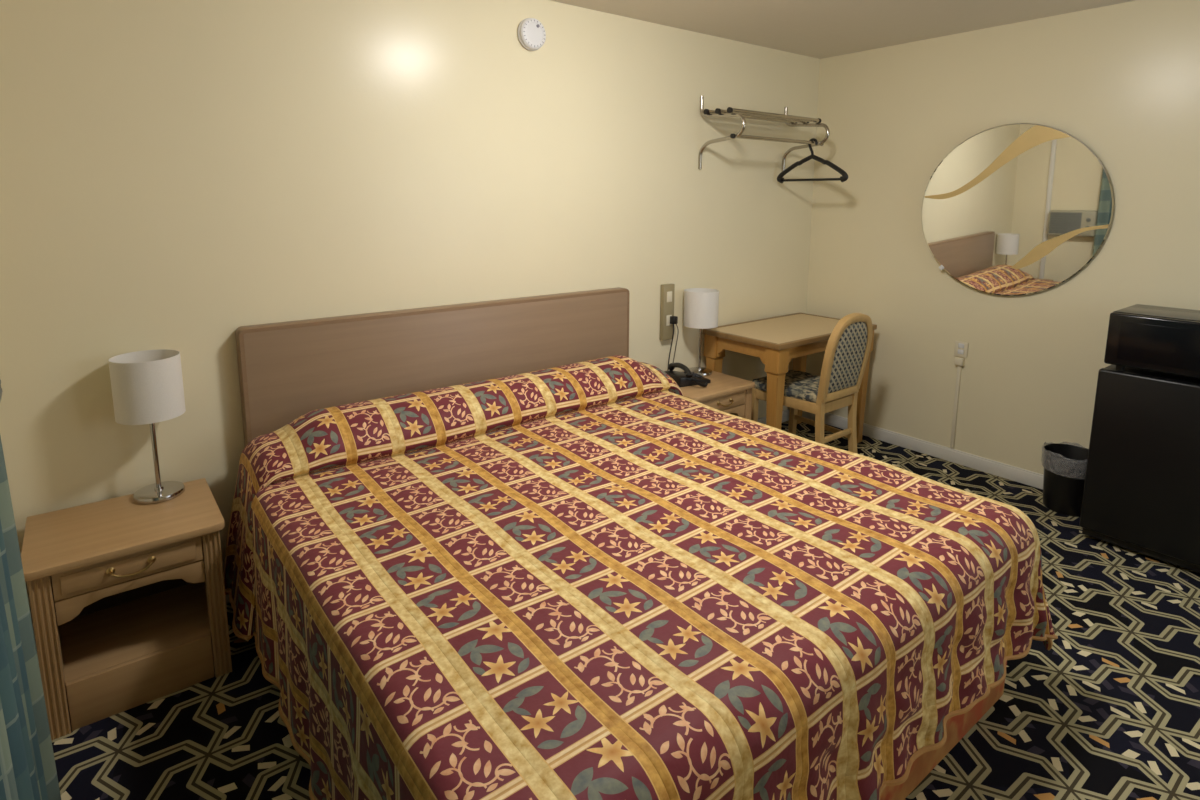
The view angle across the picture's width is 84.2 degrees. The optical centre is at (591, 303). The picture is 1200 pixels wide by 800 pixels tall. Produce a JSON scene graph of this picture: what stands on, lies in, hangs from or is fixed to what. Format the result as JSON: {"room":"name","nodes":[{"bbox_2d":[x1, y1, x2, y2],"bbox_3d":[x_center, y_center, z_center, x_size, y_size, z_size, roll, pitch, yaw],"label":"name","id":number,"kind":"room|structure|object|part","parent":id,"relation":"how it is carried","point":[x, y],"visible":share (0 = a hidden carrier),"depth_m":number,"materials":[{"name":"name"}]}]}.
{"room":"hotel room","nodes":[
{"label":"hotel room","id":0,"kind":"room"},
{"bbox_2d":[0,0,819,640],"bbox_3d":[-0.232,-0.209,3.319,4.515,2.440,0.120,-7,11,-37],"label":"wall","id":1,"kind":"structure","parent":0,"point":[179,175],"depth_m":2.56,"materials":[{"name":"beige paint"}]},
{"bbox_2d":[35,409,789,661],"bbox_3d":[-0.199,0.966,3.448,4.262,0.080,0.013,-7,11,-37],"label":"baseboard","id":2,"kind":"structure","parent":1,"relation":"attached to","point":[785,414],"depth_m":4.53,"materials":[{"name":"white paint"}]},
{"bbox_2d":[517,18,545,50],"bbox_3d":[-0.267,-1.227,3.023,0.140,0.140,0.043,-7,11,-37],"label":"smoke detector","id":3,"kind":"object","parent":1,"relation":"attached to","point":[531,33],"visible":1,"depth_m":3.00,"materials":[{"name":"white plastic"}]},
{"bbox_2d":[660,283,674,340],"bbox_3d":[0.433,0.049,3.776,0.084,0.320,0.034,-7,11,-37],"label":"outlet box","id":4,"kind":"object","parent":1,"relation":"attached to","point":[667,291],"visible":1,"depth_m":3.76,"materials":[{"name":"grey metal"}]},
{"bbox_2d":[666,315,671,325],"bbox_3d":[0.442,0.095,3.771,0.040,0.060,0.003,-7,11,-37],"label":"socket","id":5,"kind":"object","parent":4,"relation":"attached to","point":[667,316],"depth_m":3.77,"materials":[{"name":"beige plastic"}]},
{"bbox_2d":[667,291,671,301],"bbox_3d":[0.443,-0.038,3.750,0.040,0.060,0.003,-7,11,-37],"label":"socket","id":6,"kind":"object","parent":4,"relation":"attached to","point":[669,293],"depth_m":3.75,"materials":[{"name":"beige plastic"}]},
{"bbox_2d":[667,316,678,370],"bbox_3d":[0.458,0.244,3.778,0.039,0.344,0.081,8,12,41],"label":"power cord","id":7,"kind":"object","parent":4,"relation":"hanging from","point":[673,319],"visible":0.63,"depth_m":3.76,"materials":[{"name":"black plastic"}]},
{"bbox_3d":[0.451,0.266,3.766,0.020,0.304,0.052,6,11,32],"label":"cord","id":8,"kind":"part","parent":7,"relation":"part of","materials":[{"name":"black plastic"}]},
{"bbox_3d":[0.480,0.262,3.791,0.038,0.305,0.020,-7,11,-37],"label":"cord","id":9,"kind":"part","parent":7,"relation":"part of","materials":[{"name":"plastic"}]},
{"bbox_2d":[698,95,829,170],"bbox_3d":[1.023,-0.987,3.882,0.826,0.405,0.330,-7,11,-37],"label":"coat rack","id":10,"kind":"object","parent":1,"relation":"attached to","point":[789,120],"visible":0.98,"depth_m":3.79,"materials":[{"name":"silver metal"}]},
{"bbox_3d":[0.963,-1.106,3.942,0.800,0.025,0.025,-7,11,-37],"label":"shelf rod","id":11,"kind":"part","parent":10,"relation":"part of","materials":[{"name":"silver metal"}]},
{"bbox_3d":[1.015,-1.091,3.876,0.800,0.025,0.025,-7,11,-37],"label":"shelf rod","id":12,"kind":"part","parent":10,"relation":"part of","materials":[{"name":"silver metal"}]},
{"bbox_3d":[1.067,-1.077,3.809,0.800,0.025,0.025,-7,11,-37],"label":"shelf rod","id":13,"kind":"part","parent":10,"relation":"part of","materials":[{"name":"silver metal"}]},
{"bbox_2d":[777,138,847,182],"bbox_3d":[1.337,-0.864,4.019,0.036,0.265,0.479,-8,12,-40],"label":"hanger","id":14,"kind":"object","parent":10,"relation":"hanging from","point":[844,177],"visible":0.94,"depth_m":4.00,"materials":[{"name":"black plastic"}]},
{"bbox_2d":[52,420,1199,799],"bbox_3d":[1.048,1.312,1.864,4.515,0.100,4.340,-7,11,-37],"label":"floor","id":15,"kind":"structure","parent":0,"point":[1111,711],"depth_m":2.00,"materials":[{"name":"carpet"}]},
{"bbox_2d":[21,478,231,739],"bbox_3d":[-1.474,0.945,2.141,0.500,0.526,0.439,-7,11,-37],"label":"nightstand","id":16,"kind":"object","parent":15,"relation":"on","point":[127,597],"visible":0.98,"depth_m":2.05,"materials":[{"name":"brown wood"}]},
{"bbox_3d":[-1.538,0.999,1.887,0.048,0.500,0.042,-7,11,-37],"label":"post","id":17,"kind":"part","parent":16,"relation":"part of","materials":[{"name":"brown wood"}]},
{"bbox_3d":[-1.365,0.779,1.972,0.366,0.084,0.024,-7,11,-37],"label":"drawer","id":18,"kind":"part","parent":16,"relation":"part of","materials":[{"name":"brown wood"}]},
{"bbox_3d":[-1.349,0.780,1.950,0.122,0.033,0.030,-7,11,-37],"label":"handle","id":19,"kind":"part","parent":16,"relation":"part of","materials":[{"name":"gold metal"}]},
{"bbox_3d":[-1.599,0.932,2.304,0.426,0.500,0.012,-7,11,-37],"label":"panel","id":20,"kind":"part","parent":16,"relation":"part of","materials":[{"name":"brown wood"}]},
{"bbox_2d":[58,582,210,684],"bbox_3d":[-1.485,1.066,2.175,0.426,0.016,0.359,-7,11,-37],"label":"shelf","id":21,"kind":"object","parent":16,"relation":"attached to","point":[115,634],"depth_m":2.16,"materials":[{"name":"brown wood"}]},
{"bbox_2d":[108,349,185,503],"bbox_3d":[-1.480,0.415,2.240,0.198,0.488,0.198,-7,11,-37],"label":"table lamp","id":22,"kind":"object","parent":16,"relation":"on","point":[147,385],"visible":1,"depth_m":2.16,"materials":[{"name":"white fabric"}]},
{"bbox_3d":[-1.480,0.275,2.218,0.198,0.204,0.198,-7,11,-37],"label":"lamp shade","id":23,"kind":"part","parent":22,"relation":"part of","materials":[{"name":"white fabric"}]},
{"bbox_3d":[-1.206,0.960,2.138,0.048,0.500,0.042,-7,11,-37],"label":"post","id":24,"kind":"part","parent":16,"relation":"part of","materials":[{"name":"brown wood"}]},
{"bbox_2d":[235,287,629,445],"bbox_3d":[-0.556,0.528,3.063,1.863,1.064,0.069,-7,11,-37],"label":"headboard","id":25,"kind":"object","parent":15,"relation":"on","point":[289,370],"visible":0.43,"depth_m":2.81,"materials":[{"name":"laminate"}]},
{"bbox_2d":[680,371,754,419],"bbox_3d":[0.598,0.696,3.733,0.500,0.526,0.439,-7,11,-37],"label":"nightstand","id":26,"kind":"object","parent":15,"relation":"on","point":[726,393],"visible":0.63,"depth_m":3.60,"materials":[{"name":"brown wood"}]},
{"bbox_2d":[664,363,710,386],"bbox_3d":[0.545,0.385,3.667,0.200,0.109,0.258,-4,10,-25],"label":"telephone","id":27,"kind":"object","parent":26,"relation":"on","point":[687,378],"visible":1,"depth_m":3.62,"materials":[{"name":"black plastic"}]},
{"bbox_3d":[0.590,0.423,3.576,0.104,0.056,0.047,-4,10,-25],"label":"coiled cord","id":28,"kind":"part","parent":27,"relation":"part of","materials":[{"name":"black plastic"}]},
{"bbox_2d":[683,288,718,375],"bbox_3d":[0.631,0.166,3.836,0.198,0.488,0.198,-7,11,-37],"label":"table lamp","id":29,"kind":"object","parent":26,"relation":"on","point":[701,305],"visible":0.92,"depth_m":3.74,"materials":[{"name":"white fabric"}]},
{"bbox_3d":[0.631,0.026,3.814,0.198,0.204,0.198,-7,11,-37],"label":"lamp shade","id":30,"kind":"part","parent":29,"relation":"part of","materials":[{"name":"white fabric"}]},
{"bbox_3d":[0.706,0.530,3.564,0.366,0.084,0.024,-7,11,-37],"label":"drawer","id":31,"kind":"part","parent":26,"relation":"part of","materials":[{"name":"brown wood"}]},
{"bbox_3d":[0.722,0.531,3.542,0.122,0.033,0.030,-7,11,-37],"label":"handle","id":32,"kind":"part","parent":26,"relation":"part of","materials":[{"name":"gold metal"}]},
{"bbox_3d":[0.865,0.711,3.730,0.048,0.500,0.042,-7,11,-37],"label":"post","id":33,"kind":"part","parent":26,"relation":"part of","materials":[{"name":"brown wood"}]},
{"bbox_2d":[702,313,876,442],"bbox_3d":[1.219,0.518,4.107,0.970,0.762,0.560,-7,11,-37],"label":"desk","id":34,"kind":"object","parent":15,"relation":"on","point":[778,340],"visible":0.65,"depth_m":3.85,"materials":[{"name":"brown wood"}]},
{"bbox_3d":[0.741,0.546,4.028,0.092,0.731,0.092,-7,11,-37],"label":"leg","id":35,"kind":"part","parent":34,"relation":"part of","materials":[{"name":"brown wood"}]},
{"bbox_3d":[1.014,0.603,3.675,0.092,0.731,0.092,-7,11,-37],"label":"leg","id":36,"kind":"part","parent":34,"relation":"part of","materials":[{"name":"brown wood"}]},
{"bbox_3d":[1.220,0.157,4.050,0.970,0.030,0.560,-7,11,-37],"label":"frame","id":37,"kind":"part","parent":34,"relation":"part of","materials":[{"name":"brown wood"}]},
{"bbox_3d":[1.423,0.465,4.544,0.092,0.731,0.092,-7,11,-37],"label":"leg","id":38,"kind":"part","parent":34,"relation":"part of","materials":[{"name":"brown wood"}]},
{"bbox_3d":[1.697,0.522,4.192,0.092,0.731,0.092,-7,11,-37],"label":"leg","id":39,"kind":"part","parent":34,"relation":"part of","materials":[{"name":"brown wood"}]},
{"bbox_2d":[751,313,872,452],"bbox_3d":[1.265,0.480,3.832,0.432,0.928,0.549,-7,11,-37],"label":"dining chair","id":40,"kind":"object","parent":15,"relation":"on","point":[848,346],"visible":0.93,"depth_m":3.66,"materials":[{"name":"brown wood"}]},
{"bbox_3d":[0.962,0.712,3.942,0.040,0.431,0.040,-7,11,-37],"label":"leg","id":41,"kind":"part","parent":40,"relation":"part of","materials":[{"name":"brown wood"}]},
{"bbox_3d":[1.231,0.480,3.877,0.430,0.050,0.437,-7,11,-37],"label":"seat","id":42,"kind":"part","parent":40,"relation":"part of","materials":[{"name":"fabric"}]},
{"bbox_3d":[1.274,0.676,4.178,0.040,0.431,0.040,-7,11,-37],"label":"leg","id":43,"kind":"part","parent":40,"relation":"part of","materials":[{"name":"brown wood"}]},
{"bbox_3d":[1.243,0.533,3.870,0.416,0.057,0.445,-7,11,-37],"label":"seat frame","id":44,"kind":"part","parent":40,"relation":"part of","materials":[{"name":"brown wood"}]},
{"bbox_3d":[1.255,0.728,3.619,0.040,0.506,0.065,-7,11,-37],"label":"leg","id":45,"kind":"part","parent":40,"relation":"part of","materials":[{"name":"brown wood"}]},
{"bbox_3d":[1.398,0.287,3.626,0.392,0.481,0.113,-7,11,-37],"label":"frame","id":46,"kind":"part","parent":40,"relation":"part of","materials":[{"name":"brown wood"}]},
{"bbox_3d":[1.397,0.286,3.627,0.319,0.397,0.095,-7,11,-37],"label":"backrest","id":47,"kind":"part","parent":40,"relation":"part of","materials":[{"name":"fabric"}]},
{"bbox_3d":[1.508,0.698,3.810,0.040,0.506,0.065,-7,11,-37],"label":"leg","id":48,"kind":"part","parent":40,"relation":"part of","materials":[{"name":"brown wood"}]},
{"bbox_2d":[880,661,1006,799],"bbox_3d":[0.037,0.902,2.270,1.795,0.568,1.912,-7,11,-37],"label":"bed","id":49,"kind":"object","parent":15,"relation":"on","point":[957,727],"visible":0.03,"depth_m":1.83,"materials":[{"name":"brown wood"}]},
{"bbox_2d":[223,355,1057,799],"bbox_3d":[0.052,0.786,2.228,2.098,0.699,2.036,-7,11,-37],"label":"bedspread","id":50,"kind":"object","parent":49,"relation":"on","point":[595,579],"visible":1,"depth_m":1.68,"materials":[{"name":"multicoloured fabric"}]},
{"bbox_2d":[1043,444,1088,516],"bbox_3d":[2.387,0.875,3.314,0.249,0.312,0.250,-7,11,-37],"label":"waste bin","id":51,"kind":"object","parent":15,"relation":"on","point":[1065,465],"visible":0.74,"depth_m":3.26,"materials":[{"name":"black plastic"}]},
{"bbox_2d":[1079,365,1199,572],"bbox_3d":[2.556,0.691,2.922,0.458,0.800,0.493,-7,11,-37],"label":"mini fridge","id":52,"kind":"object","parent":15,"relation":"on","point":[1141,493],"visible":0.95,"depth_m":2.81,"materials":[{"name":"black metal"}]},
{"bbox_3d":[2.408,1.069,2.868,0.032,0.034,0.473,-7,11,-37],"label":"kick plate","id":53,"kind":"part","parent":52,"relation":"part of","materials":[{"name":"black plastic"}]},
{"bbox_2d":[1104,304,1199,378],"bbox_3d":[2.528,0.174,2.811,0.382,0.254,0.472,-7,11,-37],"label":"microwave","id":54,"kind":"object","parent":52,"relation":"on","point":[1139,336],"visible":1,"depth_m":2.76,"materials":[{"name":"black plastic"}]},
{"bbox_2d":[550,0,1135,58],"bbox_3d":[1.053,-1.197,1.465,4.515,0.100,4.340,-7,11,-37],"label":"ceiling","id":55,"kind":"structure","parent":0,"point":[820,29],"depth_m":3.33,"materials":[{"name":"paint"}]},
{"bbox_2d":[806,0,1199,473],"bbox_3d":[2.795,-0.149,2.984,0.120,2.440,4.100,-7,11,-37],"label":"wall","id":56,"kind":"structure","parent":0,"point":[1122,79],"depth_m":3.61,"materials":[{"name":"beige paint"}]},
{"bbox_2d":[802,411,1042,489],"bbox_3d":[2.740,1.023,3.129,0.013,0.080,4.100,-7,11,-37],"label":"baseboard","id":57,"kind":"structure","parent":56,"relation":"attached to","point":[1020,475],"depth_m":3.94,"materials":[{"name":"white paint"}]},
{"bbox_2d":[950,341,968,447],"bbox_3d":[2.122,0.537,3.859,0.026,0.638,0.072,-7,11,-37],"label":"wall outlet","id":58,"kind":"object","parent":56,"relation":"attached to","point":[961,348],"visible":1,"depth_m":3.84,"materials":[{"name":"beige plastic"}]},
{"bbox_3d":[2.130,0.264,3.821,0.008,0.088,0.072,-7,11,-37],"label":"plate","id":59,"kind":"part","parent":58,"relation":"part of","materials":[{"name":"beige plastic"}]},
{"bbox_2d":[921,123,1113,295],"bbox_3d":[2.221,-0.492,3.537,0.016,0.907,0.907,-9,13,-39],"label":"round mirror","id":60,"kind":"object","parent":56,"relation":"attached to","point":[1016,209],"visible":1,"depth_m":3.50,"materials":[{"name":"clear mirror"}]},
{"bbox_3d":[-0.695,0.264,0.345,0.120,2.440,4.100,-7,11,-37],"label":"wall","id":61,"kind":"structure","parent":0,"visible":0},
{"bbox_2d":[0,380,2,401],"bbox_3d":[-1.503,0.169,1.597,0.118,0.260,0.410,-7,11,-37],"label":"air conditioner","id":62,"kind":"object","parent":61,"relation":"attached to","point":[1,391],"visible":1,"depth_m":1.76,"materials":[{"name":"plastic"}]},
{"bbox_2d":[0,436,60,799],"bbox_3d":[-0.811,0.287,0.711,0.155,2.217,1.910,-7,11,-37],"label":"curtain","id":63,"kind":"object","parent":61,"relation":"hanging from","point":[28,771],"visible":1,"depth_m":1.44,"materials":[{"name":"teal fabric"}]}
]}

